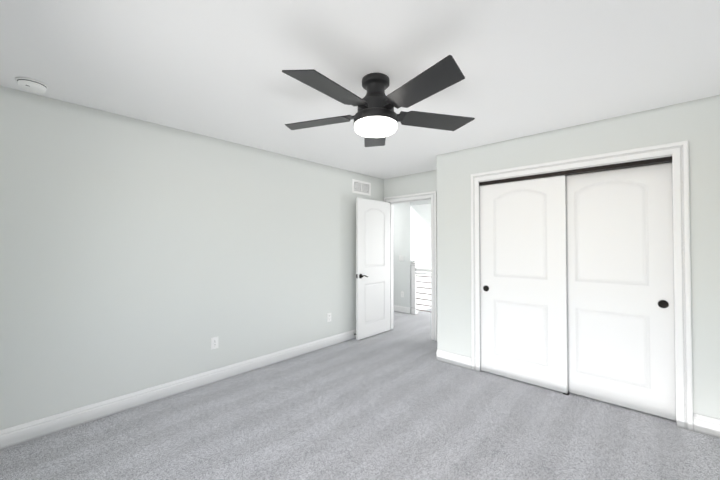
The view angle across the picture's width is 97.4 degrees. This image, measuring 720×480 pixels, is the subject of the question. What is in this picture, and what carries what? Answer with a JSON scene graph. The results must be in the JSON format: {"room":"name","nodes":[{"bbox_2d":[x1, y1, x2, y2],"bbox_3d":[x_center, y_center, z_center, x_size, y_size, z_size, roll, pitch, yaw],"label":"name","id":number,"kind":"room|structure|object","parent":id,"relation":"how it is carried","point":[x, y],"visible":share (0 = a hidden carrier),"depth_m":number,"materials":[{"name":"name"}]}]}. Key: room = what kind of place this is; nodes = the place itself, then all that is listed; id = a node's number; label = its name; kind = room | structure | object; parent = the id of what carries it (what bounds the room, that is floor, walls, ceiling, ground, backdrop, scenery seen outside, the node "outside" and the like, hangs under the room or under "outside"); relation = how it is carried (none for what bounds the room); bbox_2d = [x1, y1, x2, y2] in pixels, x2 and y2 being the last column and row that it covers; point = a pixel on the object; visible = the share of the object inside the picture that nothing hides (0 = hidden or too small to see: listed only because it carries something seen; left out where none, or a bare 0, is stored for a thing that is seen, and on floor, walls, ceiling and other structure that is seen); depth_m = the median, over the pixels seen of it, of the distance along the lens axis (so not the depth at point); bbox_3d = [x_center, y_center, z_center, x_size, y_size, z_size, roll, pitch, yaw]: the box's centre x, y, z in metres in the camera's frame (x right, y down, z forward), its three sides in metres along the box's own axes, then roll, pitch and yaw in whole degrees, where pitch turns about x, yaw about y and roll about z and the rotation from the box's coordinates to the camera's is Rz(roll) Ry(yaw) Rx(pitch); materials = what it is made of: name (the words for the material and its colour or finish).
{"room":"empty bedroom","nodes":[
{"label":"empty bedroom","id":0,"kind":"room"},
{"bbox_2d":[0,86,383,429],"bbox_3d":[-1.155,0.202,3.574,0.120,2.440,4.660,-1,-1,43],"label":"wall","id":1,"kind":"structure","parent":0,"point":[136,255],"depth_m":2.74,"materials":[{"name":"white paint"}]},
{"bbox_2d":[0,329,355,449],"bbox_3d":[-1.105,1.356,3.511,0.014,0.130,4.420,-1,-1,43],"label":"baseboard","id":2,"kind":"structure","parent":1,"relation":"attached to","point":[72,418],"depth_m":2.71,"materials":[{"name":"white wood"}]},
{"bbox_2d":[211,336,218,349],"bbox_3d":[-1.446,1.026,3.152,0.008,0.114,0.070,-1,-1,43],"label":"electrical outlet","id":3,"kind":"object","parent":1,"relation":"attached to","point":[214,342],"visible":1,"depth_m":3.15,"materials":[{"name":"white plastic"}]},
{"bbox_2d":[327,313,330,321],"bbox_3d":[-0.413,1.043,4.269,0.008,0.114,0.070,-1,-1,43],"label":"electrical outlet","id":4,"kind":"object","parent":1,"relation":"attached to","point":[328,317],"visible":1,"depth_m":4.26,"materials":[{"name":"white plastic"}]},
{"bbox_2d":[352,179,370,195],"bbox_3d":[0.026,-0.790,4.775,0.007,0.200,0.410,-1,-1,43],"label":"air vent","id":5,"kind":"object","parent":1,"relation":"in","point":[361,187],"visible":1,"depth_m":4.77,"materials":[{"name":"white plastic"}]},
{"bbox_2d":[0,309,719,479],"bbox_3d":[0.337,1.484,4.306,6.890,0.100,7.790,-1,-1,43],"label":"floor","id":6,"kind":"structure","parent":0,"point":[399,401],"depth_m":2.29,"materials":[{"name":"carpet"}]},
{"bbox_2d":[410,260,430,314],"bbox_3d":[1.847,0.921,5.555,2.217,1.065,0.114,-1,-1,43],"label":"stair railing","id":7,"kind":"object","parent":6,"relation":"on","point":[414,287],"visible":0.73,"depth_m":6.22,"materials":[{"name":"white wood"}]},
{"bbox_2d":[0,0,719,178],"bbox_3d":[0.337,-1.056,4.346,6.890,0.100,7.790,-1,-1,43],"label":"ceiling","id":8,"kind":"structure","parent":0,"point":[212,68],"depth_m":1.85,"materials":[{"name":"white paint"}]},
{"bbox_2d":[15,77,47,92],"bbox_3d":[-2.171,-1.017,2.095,0.152,0.048,0.152,-1,-1,43],"label":"smoke detector","id":9,"kind":"object","parent":8,"relation":"attached to","point":[31,85],"visible":1,"depth_m":2.06,"materials":[{"name":"white plastic"}]},
{"bbox_2d":[282,55,474,146],"bbox_3d":[0.061,-0.867,2.021,1.311,0.351,1.272,-1,-1,43],"label":"fan","id":10,"kind":"object","parent":8,"relation":"hanging from","point":[376,118],"visible":1,"depth_m":1.93,"materials":[{"name":"metal"},{"name":"wood"},{"name":"glass"}]},
{"bbox_2d":[393,202,413,306],"bbox_3d":[0.123,0.258,7.159,2.490,2.440,0.120,-1,-1,43],"label":"wall","id":11,"kind":"structure","parent":0,"point":[403,228],"depth_m":6.39,"materials":[{"name":"white paint"}]},
{"bbox_2d":[399,255,403,260],"bbox_3d":[0.832,0.366,6.414,0.116,0.116,0.009,-1,-1,43],"label":"light switch","id":12,"kind":"object","parent":11,"relation":"attached to","point":[401,257],"visible":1,"depth_m":6.40,"materials":[{"name":"white plastic"}]},
{"bbox_2d":[394,305,410,313],"bbox_3d":[0.083,1.412,7.087,2.504,0.130,0.014,-1,-1,43],"label":"baseboard","id":13,"kind":"structure","parent":11,"relation":"attached to","point":[402,309],"depth_m":6.36,"materials":[{"name":"white wood"}]},
{"bbox_2d":[384,170,436,197],"bbox_3d":[0.918,0.220,4.749,1.329,2.440,0.120,-1,-1,43],"label":"wall","id":14,"kind":"structure","parent":0,"point":[422,182],"depth_m":4.81,"materials":[{"name":"white paint"}]},
{"bbox_2d":[356,198,390,339],"bbox_3d":[0.218,0.414,4.792,0.134,2.027,0.776,-1,-1,43],"label":"bedroom door","id":15,"kind":"structure","parent":14,"relation":"in","point":[373,315],"depth_m":4.74,"materials":[{"name":"white wood"}]},
{"bbox_2d":[384,191,436,341],"bbox_3d":[0.780,0.373,4.862,0.954,2.138,0.143,-1,-1,43],"label":"door frame","id":16,"kind":"structure","parent":14,"relation":"attached to","point":[432,195],"depth_m":4.55,"materials":[{"name":"white wood"}]},
{"bbox_2d":[411,200,430,227],"bbox_3d":[2.460,-0.321,6.233,2.210,1.311,1.880,-1,-1,43],"label":"ceiling soffit","id":17,"kind":"structure","parent":0,"point":[422,209],"depth_m":6.29,"materials":[{"name":"white paint"}]},
{"bbox_2d":[414,210,430,305],"bbox_3d":[1.639,0.256,7.052,0.120,2.440,1.780,-1,-1,43],"label":"wall","id":18,"kind":"structure","parent":0,"point":[422,243],"depth_m":6.60,"materials":[{"name":"white paint"}]},
{"bbox_2d":[417,302,430,311],"bbox_3d":[1.647,1.410,6.945,0.014,0.130,1.900,-1,-1,43],"label":"baseboard","id":19,"kind":"structure","parent":18,"relation":"attached to","point":[420,307],"depth_m":6.61,"materials":[{"name":"white wood"}]},
{"bbox_2d":[437,95,719,418],"bbox_3d":[1.885,0.193,2.959,2.521,2.440,0.120,-1,-1,43],"label":"wall","id":20,"kind":"structure","parent":0,"point":[696,123],"depth_m":2.61,"materials":[{"name":"white paint"}]},
{"bbox_2d":[436,349,471,369],"bbox_3d":[1.077,1.358,3.596,0.401,0.130,0.014,-1,-1,43],"label":"baseboard","id":21,"kind":"structure","parent":20,"relation":"attached to","point":[462,361],"depth_m":3.59,"materials":[{"name":"white wood"}]},
{"bbox_2d":[479,175,567,393],"bbox_3d":[1.605,0.406,3.183,0.800,2.000,0.039,-1,-1,43],"label":"closet door","id":22,"kind":"structure","parent":20,"relation":"in","point":[523,278],"depth_m":3.14,"materials":[{"name":"white wood"}]},
{"bbox_2d":[479,156,671,185],"bbox_3d":[1.884,-0.618,2.975,1.519,0.034,0.100,-1,-1,43],"label":"track rail","id":23,"kind":"object","parent":20,"relation":"attached to","point":[663,160],"visible":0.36,"depth_m":2.79,"materials":[{"name":"black metal"}]},
{"bbox_2d":[471,140,692,430],"bbox_3d":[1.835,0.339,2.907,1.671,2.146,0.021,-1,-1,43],"label":"trim","id":24,"kind":"structure","parent":20,"relation":"attached to","point":[678,152],"depth_m":2.39,"materials":[{"name":"white wood"}]},
{"bbox_2d":[566,163,675,420],"bbox_3d":[2.159,0.399,2.731,0.800,2.000,0.039,-1,-1,43],"label":"closet door","id":25,"kind":"structure","parent":20,"relation":"in","point":[620,293],"depth_m":2.66,"materials":[{"name":"white wood"}]},
{"bbox_2d":[693,413,719,437],"bbox_3d":[2.593,1.336,2.195,0.388,0.130,0.014,-1,-1,43],"label":"baseboard","id":26,"kind":"structure","parent":20,"relation":"attached to","point":[706,425],"depth_m":2.28,"materials":[{"name":"white wood"}]}
]}

